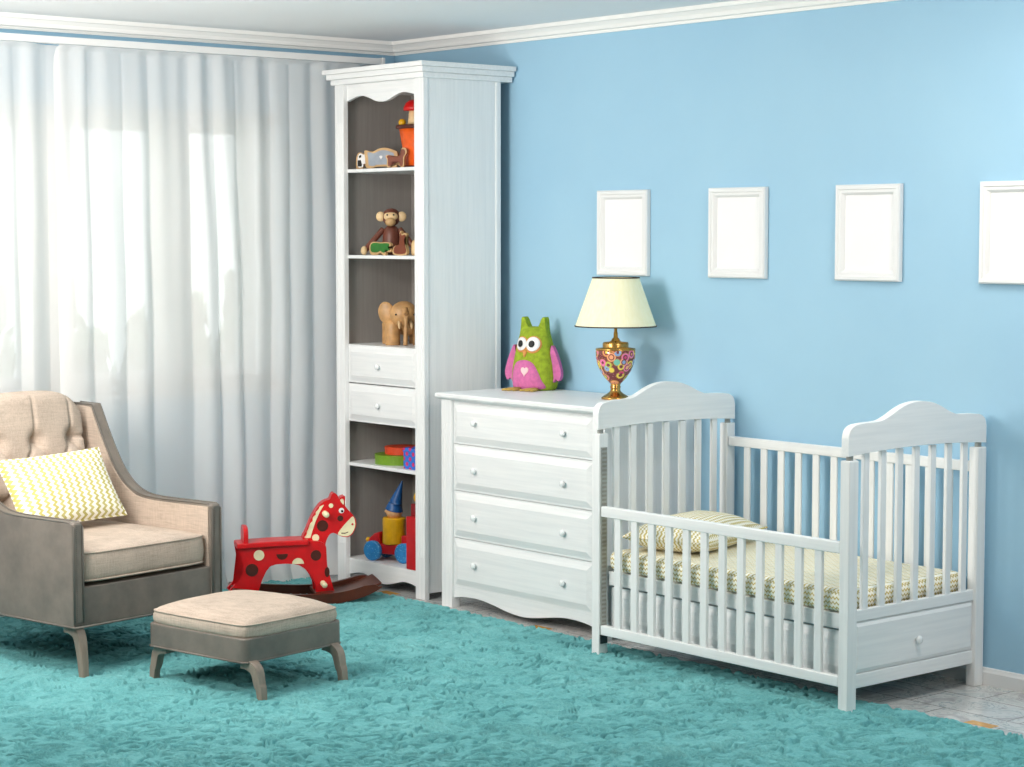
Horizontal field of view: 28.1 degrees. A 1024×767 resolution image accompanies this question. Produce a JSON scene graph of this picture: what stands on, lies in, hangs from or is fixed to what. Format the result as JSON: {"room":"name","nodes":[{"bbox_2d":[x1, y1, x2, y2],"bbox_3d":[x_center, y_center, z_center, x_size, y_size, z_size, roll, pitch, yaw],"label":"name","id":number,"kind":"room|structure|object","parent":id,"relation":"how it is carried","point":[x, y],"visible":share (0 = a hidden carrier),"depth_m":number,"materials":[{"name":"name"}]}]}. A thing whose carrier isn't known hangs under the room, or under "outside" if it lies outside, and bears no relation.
{"room":"children's room","nodes":[
{"label":"children's room","id":0,"kind":"room"},
{"bbox_2d":[0,29,394,63],"bbox_3d":[-3.760,-0.228,8.333,8.000,2.745,0.280,-4,5,-40],"label":"wall","id":1,"kind":"structure","parent":0,"point":[388,59],"depth_m":9.92,"materials":[{"name":"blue paint"}]},
{"bbox_2d":[0,32,384,64],"bbox_3d":[-2.313,-1.555,9.199,4.250,0.040,0.120,-4,5,-40],"label":"rail","id":2,"kind":"object","parent":1,"relation":"attached to","point":[43,39],"visible":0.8,"depth_m":9.76,"materials":[{"name":"white"}]},
{"bbox_2d":[0,41,59,616],"bbox_3d":[-2.915,-0.200,8.730,2.400,2.600,0.148,-4,5,-40],"label":"curtain","id":3,"kind":"object","parent":2,"relation":"hanging from","point":[29,301],"visible":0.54,"depth_m":9.32,"materials":[{"name":"white fabric"}]},
{"bbox_2d":[54,44,370,588],"bbox_3d":[-1.372,-0.295,10.023,1.830,2.600,0.112,-4,5,-40],"label":"curtain","id":4,"kind":"object","parent":2,"relation":"hanging from","point":[196,198],"visible":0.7,"depth_m":9.94,"materials":[{"name":"white fabric"}]},
{"bbox_2d":[0,12,393,55],"bbox_3d":[-3.650,-1.554,8.106,8.000,0.067,0.062,-4,5,-40],"label":"trim","id":5,"kind":"structure","parent":1,"relation":"attached to","point":[16,21],"depth_m":9.86,"materials":[{"name":"white paint"}]},
{"bbox_2d":[312,534,318,540],"bbox_3d":[-0.931,0.731,9.715,0.034,0.034,0.002,-1,4,-14],"label":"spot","id":6,"kind":"object","parent":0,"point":[315,537],"depth_m":9.71,"materials":[{"name":"beige paint"}]},
{"bbox_2d":[325,567,329,576],"bbox_3d":[-0.876,0.894,9.715,0.024,0.048,0.002,-1,4,-14],"label":"spot","id":7,"kind":"object","parent":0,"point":[327,571],"depth_m":9.71,"materials":[{"name":"brown paint"}]},
{"bbox_2d":[0,0,735,41],"bbox_3d":[-0.557,-1.413,4.673,8.300,0.150,9.900,-4,5,-40],"label":"ceiling","id":8,"kind":"structure","parent":0,"point":[380,20],"depth_m":9.22,"materials":[{"name":"white paint"}]},
{"bbox_2d":[330,573,1023,737],"bbox_3d":[-0.557,1.459,4.882,8.300,0.120,9.900,-4,5,-40],"label":"floor","id":9,"kind":"structure","parent":0,"point":[930,694],"depth_m":7.93,"materials":[{"name":"tile"}]},
{"bbox_2d":[380,591,399,594],"bbox_3d":[-0.600,1.025,10.025,0.050,0.003,0.115,-4,5,-40],"label":"trim","id":10,"kind":"structure","parent":9,"relation":"on","point":[385,592],"depth_m":10.03,"materials":[{"name":"orange tile"}]},
{"bbox_2d":[322,60,515,599],"bbox_3d":[-0.462,-0.269,10.156,0.582,2.561,0.812,-4,5,-40],"label":"bookcase","id":11,"kind":"object","parent":9,"relation":"on","point":[450,199],"visible":0.89,"depth_m":9.95,"materials":[{"name":"white paint"}]},
{"bbox_2d":[356,151,372,168],"bbox_3d":[-0.727,-1.111,10.199,0.105,0.091,0.021,2,5,25],"label":"wooden panda","id":12,"kind":"object","parent":11,"relation":"on","point":[360,159],"visible":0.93,"depth_m":10.20,"materials":[{"name":"beige wood"}]},
{"bbox_2d":[369,242,392,254],"bbox_3d":[-0.641,-0.661,10.032,0.017,0.066,0.176,-4,5,-40],"label":"wooden crocodile","id":13,"kind":"object","parent":11,"relation":"on","point":[375,248],"visible":1,"depth_m":10.02,"materials":[{"name":"green wood"}]},
{"bbox_2d":[364,148,398,168],"bbox_3d":[-0.643,-1.109,10.098,0.186,0.103,0.021,2,5,25],"label":"pig","id":14,"kind":"object","parent":11,"relation":"on","point":[377,158],"visible":0.79,"depth_m":10.09},
{"bbox_2d":[364,531,405,563],"bbox_3d":[-0.578,0.812,10.223,0.326,0.142,0.149,2,5,31],"label":"toy truck","id":15,"kind":"object","parent":11,"relation":"on","point":[374,548],"visible":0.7,"depth_m":10.20,"materials":[{"name":"red paint"}]},
{"bbox_2d":[369,531,382,543],"bbox_3d":[-0.666,0.768,10.274,0.067,0.063,0.094,2,5,31],"label":"hood","id":16,"kind":"object","parent":15,"relation":"attached to","point":[377,538],"depth_m":10.23,"materials":[{"name":"red paint"}]},
{"bbox_2d":[383,481,405,544],"bbox_3d":[-0.587,0.639,10.214,0.116,0.318,0.115,2,5,31],"label":"doll","id":17,"kind":"object","parent":15,"relation":"on","point":[394,524],"visible":1,"depth_m":10.18,"materials":[{"name":"yellow paint"}]},
{"bbox_2d":[361,208,411,254],"bbox_3d":[-0.598,-0.751,10.139,0.294,0.231,0.120,0,4,3],"label":"monkey","id":18,"kind":"object","parent":11,"relation":"on","point":[391,217],"visible":0.76,"depth_m":10.12},
{"bbox_2d":[375,452,403,465],"bbox_3d":[-0.559,0.373,10.225,0.252,0.048,0.252,-4,5,-40],"label":"round box","id":19,"kind":"object","parent":11,"relation":"on","point":[381,458],"visible":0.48,"depth_m":10.11,"materials":[{"name":"green cardboard"}]},
{"bbox_2d":[375,458,403,465],"bbox_3d":[-0.559,0.382,10.226,0.248,0.030,0.248,-4,5,-40],"label":"tub","id":20,"kind":"object","parent":19,"relation":"in","point":[380,461],"depth_m":10.11,"materials":[{"name":"green paint"}]},
{"bbox_2d":[385,444,414,454],"bbox_3d":[-0.547,0.330,10.216,0.176,0.037,0.176,-4,5,-40],"label":"round box","id":21,"kind":"object","parent":19,"relation":"on","point":[397,449],"visible":0.56,"depth_m":10.15,"materials":[{"name":"red cardboard"}]},
{"bbox_2d":[385,450,403,454],"bbox_3d":[-0.547,0.337,10.216,0.173,0.023,0.173,-4,5,-40],"label":"tub","id":22,"kind":"object","parent":21,"relation":"in","point":[389,452],"depth_m":10.14,"materials":[{"name":"orange paint"}]},
{"bbox_2d":[378,301,414,344],"bbox_3d":[-0.544,-0.302,10.175,0.245,0.218,0.280,-1,4,-10],"label":"elephant","id":23,"kind":"object","parent":11,"relation":"on","point":[397,319],"visible":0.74,"depth_m":10.10},
{"bbox_2d":[385,148,407,167],"bbox_3d":[-0.557,-1.092,9.914,0.117,0.096,0.019,2,5,25],"label":"wooden squirrel","id":24,"kind":"object","parent":11,"relation":"on","point":[392,160],"visible":1,"depth_m":9.90,"materials":[{"name":"beige wood"}]},
{"bbox_2d":[392,231,408,255],"bbox_3d":[-0.538,-0.679,9.921,0.017,0.119,0.118,-4,5,-40],"label":"wooden kangaroo","id":25,"kind":"object","parent":11,"relation":"on","point":[402,249],"visible":1,"depth_m":9.90,"materials":[{"name":"beige wood"}]},
{"bbox_2d":[396,99,413,166],"bbox_3d":[-0.425,-1.215,9.981,0.284,0.332,0.284,-4,5,-40],"label":"toy","id":26,"kind":"object","parent":11,"relation":"on","point":[406,130],"visible":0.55,"depth_m":9.91,"materials":[{"name":"orange paint"}]},
{"bbox_2d":[403,447,414,469],"bbox_3d":[-0.421,0.364,9.975,0.160,0.103,0.160,-4,5,-40],"label":"box","id":27,"kind":"object","parent":11,"relation":"on","point":[409,452],"visible":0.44,"depth_m":9.95,"materials":[{"name":"blue cardboard"}]},
{"bbox_2d":[406,494,415,570],"bbox_3d":[-0.445,0.712,9.943,0.090,0.384,0.110,-4,5,-40],"label":"tower","id":28,"kind":"object","parent":11,"relation":"on","point":[410,520],"visible":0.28,"depth_m":9.93,"materials":[{"name":"red paint"}]},
{"bbox_2d":[411,240,414,254],"bbox_3d":[-0.448,-0.651,9.831,0.017,0.076,0.101,-4,5,-40],"label":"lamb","id":29,"kind":"object","parent":11,"relation":"on","point":[413,241],"visible":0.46,"depth_m":9.85,"materials":[{"name":"beige wood"}]},
{"bbox_2d":[0,577,1023,766],"bbox_3d":[-0.627,1.185,7.630,3.002,0.028,4.910,-4,5,-40],"label":"rug","id":30,"kind":"object","parent":9,"relation":"on","point":[427,684],"visible":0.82,"depth_m":7.48,"materials":[{"name":"teal carpet"}]},
{"bbox_2d":[0,391,221,677],"bbox_3d":[-1.818,0.586,8.567,0.960,1.073,0.784,3,5,39],"label":"armchair","id":31,"kind":"object","parent":30,"relation":"on","point":[74,576],"visible":0.84,"depth_m":8.35,"materials":[{"name":"grey fabric"}]},
{"bbox_2d":[0,391,93,521],"bbox_3d":[-2.070,0.341,8.754,0.262,0.612,0.558,3,5,39],"label":"cushion","id":32,"kind":"object","parent":31,"relation":"on","point":[32,423],"depth_m":8.74,"materials":[{"name":"beige fabric"}]},
{"bbox_2d":[0,447,126,521],"bbox_3d":[-1.877,0.438,8.548,0.206,0.295,0.544,3,5,38],"label":"throw cushion","id":33,"kind":"object","parent":31,"relation":"on","point":[74,485],"visible":0.91,"depth_m":8.49,"materials":[{"name":"yellow fabric"}]},
{"bbox_2d":[80,520,203,581],"bbox_3d":[-1.748,0.678,8.515,0.726,0.142,0.668,3,5,39],"label":"seat cushion","id":34,"kind":"object","parent":31,"relation":"on","point":[110,550],"depth_m":8.35,"materials":[{"name":"beige fabric"}]},
{"bbox_2d":[149,590,347,700],"bbox_3d":[-1.025,1.000,7.994,0.634,0.331,0.530,3,5,39],"label":"ottoman","id":35,"kind":"object","parent":30,"relation":"on","point":[247,628],"visible":1,"depth_m":7.84,"materials":[{"name":"grey fabric"}]},
{"bbox_2d":[153,590,336,637],"bbox_3d":[-1.042,0.882,7.999,0.553,0.098,0.520,3,5,39],"label":"cushion","id":36,"kind":"object","parent":35,"relation":"on","point":[233,613],"depth_m":7.85,"materials":[{"name":"beige fabric"}]},
{"bbox_2d":[227,491,381,603],"bbox_3d":[-0.993,0.776,9.736,0.714,0.514,0.300,-1,4,-14],"label":"rocking horse","id":37,"kind":"object","parent":30,"relation":"on","point":[254,556],"visible":0.93,"depth_m":9.69},
{"bbox_2d":[245,564,257,575],"bbox_3d":[-1.222,0.877,9.629,0.060,0.060,0.002,-1,4,-14],"label":"spot","id":38,"kind":"object","parent":37,"relation":"attached to","point":[251,570],"depth_m":9.63,"materials":[{"name":"brown paint"}]},
{"bbox_2d":[254,550,263,560],"bbox_3d":[-1.189,0.807,9.632,0.050,0.050,0.002,-1,4,-14],"label":"spot","id":39,"kind":"object","parent":37,"relation":"attached to","point":[258,555],"depth_m":9.63,"materials":[{"name":"beige paint"}]},
{"bbox_2d":[276,554,287,559],"bbox_3d":[-1.083,0.817,9.659,0.054,0.027,0.002,-1,4,-14],"label":"spot","id":40,"kind":"object","parent":37,"relation":"attached to","point":[280,556],"depth_m":9.66,"materials":[{"name":"brown paint"}]},
{"bbox_2d":[292,558,303,563],"bbox_3d":[-1.010,0.838,9.678,0.056,0.028,0.002,-1,4,-14],"label":"spot","id":41,"kind":"object","parent":37,"relation":"attached to","point":[296,561],"depth_m":9.68,"materials":[{"name":"beige paint"}]},
{"bbox_2d":[311,550,320,560],"bbox_3d":[-0.928,0.813,9.696,0.050,0.050,0.002,-1,4,-14],"label":"spot","id":42,"kind":"object","parent":37,"relation":"attached to","point":[315,555],"depth_m":9.70,"materials":[{"name":"brown paint"}]},
{"bbox_2d":[317,520,327,530],"bbox_3d":[-0.899,0.675,9.719,0.054,0.054,0.002,-1,4,-14],"label":"spot","id":43,"kind":"object","parent":37,"relation":"attached to","point":[322,525],"depth_m":9.72,"materials":[{"name":"brown paint"}]},
{"bbox_2d":[533,625,551,629],"bbox_3d":[0.126,1.090,9.136,0.050,0.003,0.115,-4,5,-40],"label":"trim","id":44,"kind":"structure","parent":9,"relation":"on","point":[536,626],"depth_m":9.14,"materials":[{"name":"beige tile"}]},
{"bbox_2d":[435,388,693,640],"bbox_3d":[0.236,0.565,9.389,0.578,1.010,1.172,-4,5,-40],"label":"dresser","id":45,"kind":"object","parent":9,"relation":"on","point":[517,465],"visible":0.76,"depth_m":9.18,"materials":[{"name":"white paint"}]},
{"bbox_2d":[502,316,562,391],"bbox_3d":[0.091,-0.141,9.741,0.305,0.349,0.244,2,5,30],"label":"plush","id":46,"kind":"object","parent":45,"relation":"on","point":[533,364],"visible":1,"depth_m":9.71,"materials":[{"name":"green fabric"}]},
{"bbox_2d":[575,277,656,399],"bbox_3d":[0.465,-0.203,9.203,0.371,0.549,0.371,-4,5,-40],"label":"table lamp","id":47,"kind":"object","parent":45,"relation":"on","point":[615,303],"visible":0.98,"depth_m":9.10,"materials":[{"name":"beige fabric"}]},
{"bbox_2d":[592,381,986,711],"bbox_3d":[1.086,0.591,8.200,0.808,1.129,1.392,-4,5,-40],"label":"crib","id":48,"kind":"object","parent":9,"relation":"on","point":[882,642],"visible":0.98,"depth_m":7.91,"materials":[{"name":"white paint"}]},
{"bbox_2d":[610,539,957,610],"bbox_3d":[1.077,0.751,8.212,0.706,0.086,1.285,-4,5,-40],"label":"mattress","id":49,"kind":"object","parent":48,"relation":"in","point":[831,560],"visible":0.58,"depth_m":7.99,"materials":[{"name":"beige fabric"}]},
{"bbox_2d":[623,510,767,552],"bbox_3d":[0.764,0.611,8.564,0.391,0.137,0.585,3,5,33],"label":"pillow","id":50,"kind":"object","parent":49,"relation":"on","point":[712,516],"visible":0.53,"depth_m":8.41,"materials":[{"name":"beige fabric"}]},
{"bbox_2d":[964,720,997,727],"bbox_3d":[1.680,1.221,7.338,0.050,0.003,0.115,-4,5,-40],"label":"trim","id":51,"kind":"structure","parent":9,"relation":"on","point":[973,722],"depth_m":7.33,"materials":[{"name":"orange tile"}]},
{"bbox_2d":[395,0,1023,673],"bbox_3d":[2.493,-0.156,7.344,0.280,2.745,9.900,-4,5,-40],"label":"wall","id":52,"kind":"structure","parent":0,"point":[926,96],"depth_m":8.63,"materials":[{"name":"blue paint"}]},
{"bbox_2d":[597,189,650,275],"bbox_3d":[0.509,-0.692,9.421,0.027,0.392,0.336,-4,5,-40],"label":"picture frame","id":53,"kind":"object","parent":52,"relation":"attached to","point":[623,216],"visible":1,"depth_m":9.42,"materials":[{"name":"white"}]},
{"bbox_2d":[392,0,898,55],"bbox_3d":[2.459,-1.476,7.023,0.062,0.067,9.600,-4,5,-40],"label":"trim","id":54,"kind":"structure","parent":52,"relation":"attached to","point":[738,8],"depth_m":9.33,"materials":[{"name":"white paint"}]},
{"bbox_2d":[708,187,767,278],"bbox_3d":[0.975,-0.652,8.871,0.027,0.392,0.336,-4,5,-40],"label":"picture frame","id":55,"kind":"object","parent":52,"relation":"attached to","point":[737,216],"visible":1,"depth_m":8.87,"materials":[{"name":"white wood"}]},
{"bbox_2d":[835,183,902,281],"bbox_3d":[1.444,-0.612,8.316,0.027,0.392,0.336,-4,5,-40],"label":"picture frame","id":56,"kind":"object","parent":52,"relation":"attached to","point":[868,217],"visible":1,"depth_m":8.32,"materials":[{"name":"white wood"}]},
{"bbox_2d":[928,665,1023,692],"bbox_3d":[2.477,1.194,7.232,0.016,0.068,9.600,-4,5,-40],"label":"baseboard","id":57,"kind":"structure","parent":52,"relation":"attached to","point":[992,677],"depth_m":7.94,"materials":[{"name":"white wood"}]},
{"bbox_2d":[978,180,1023,284],"bbox_3d":[1.912,-0.571,7.763,0.027,0.392,0.336,-4,5,-40],"label":"picture frame","id":58,"kind":"object","parent":52,"relation":"attached to","point":[1001,223],"visible":1,"depth_m":7.82,"materials":[{"name":"white wood"}]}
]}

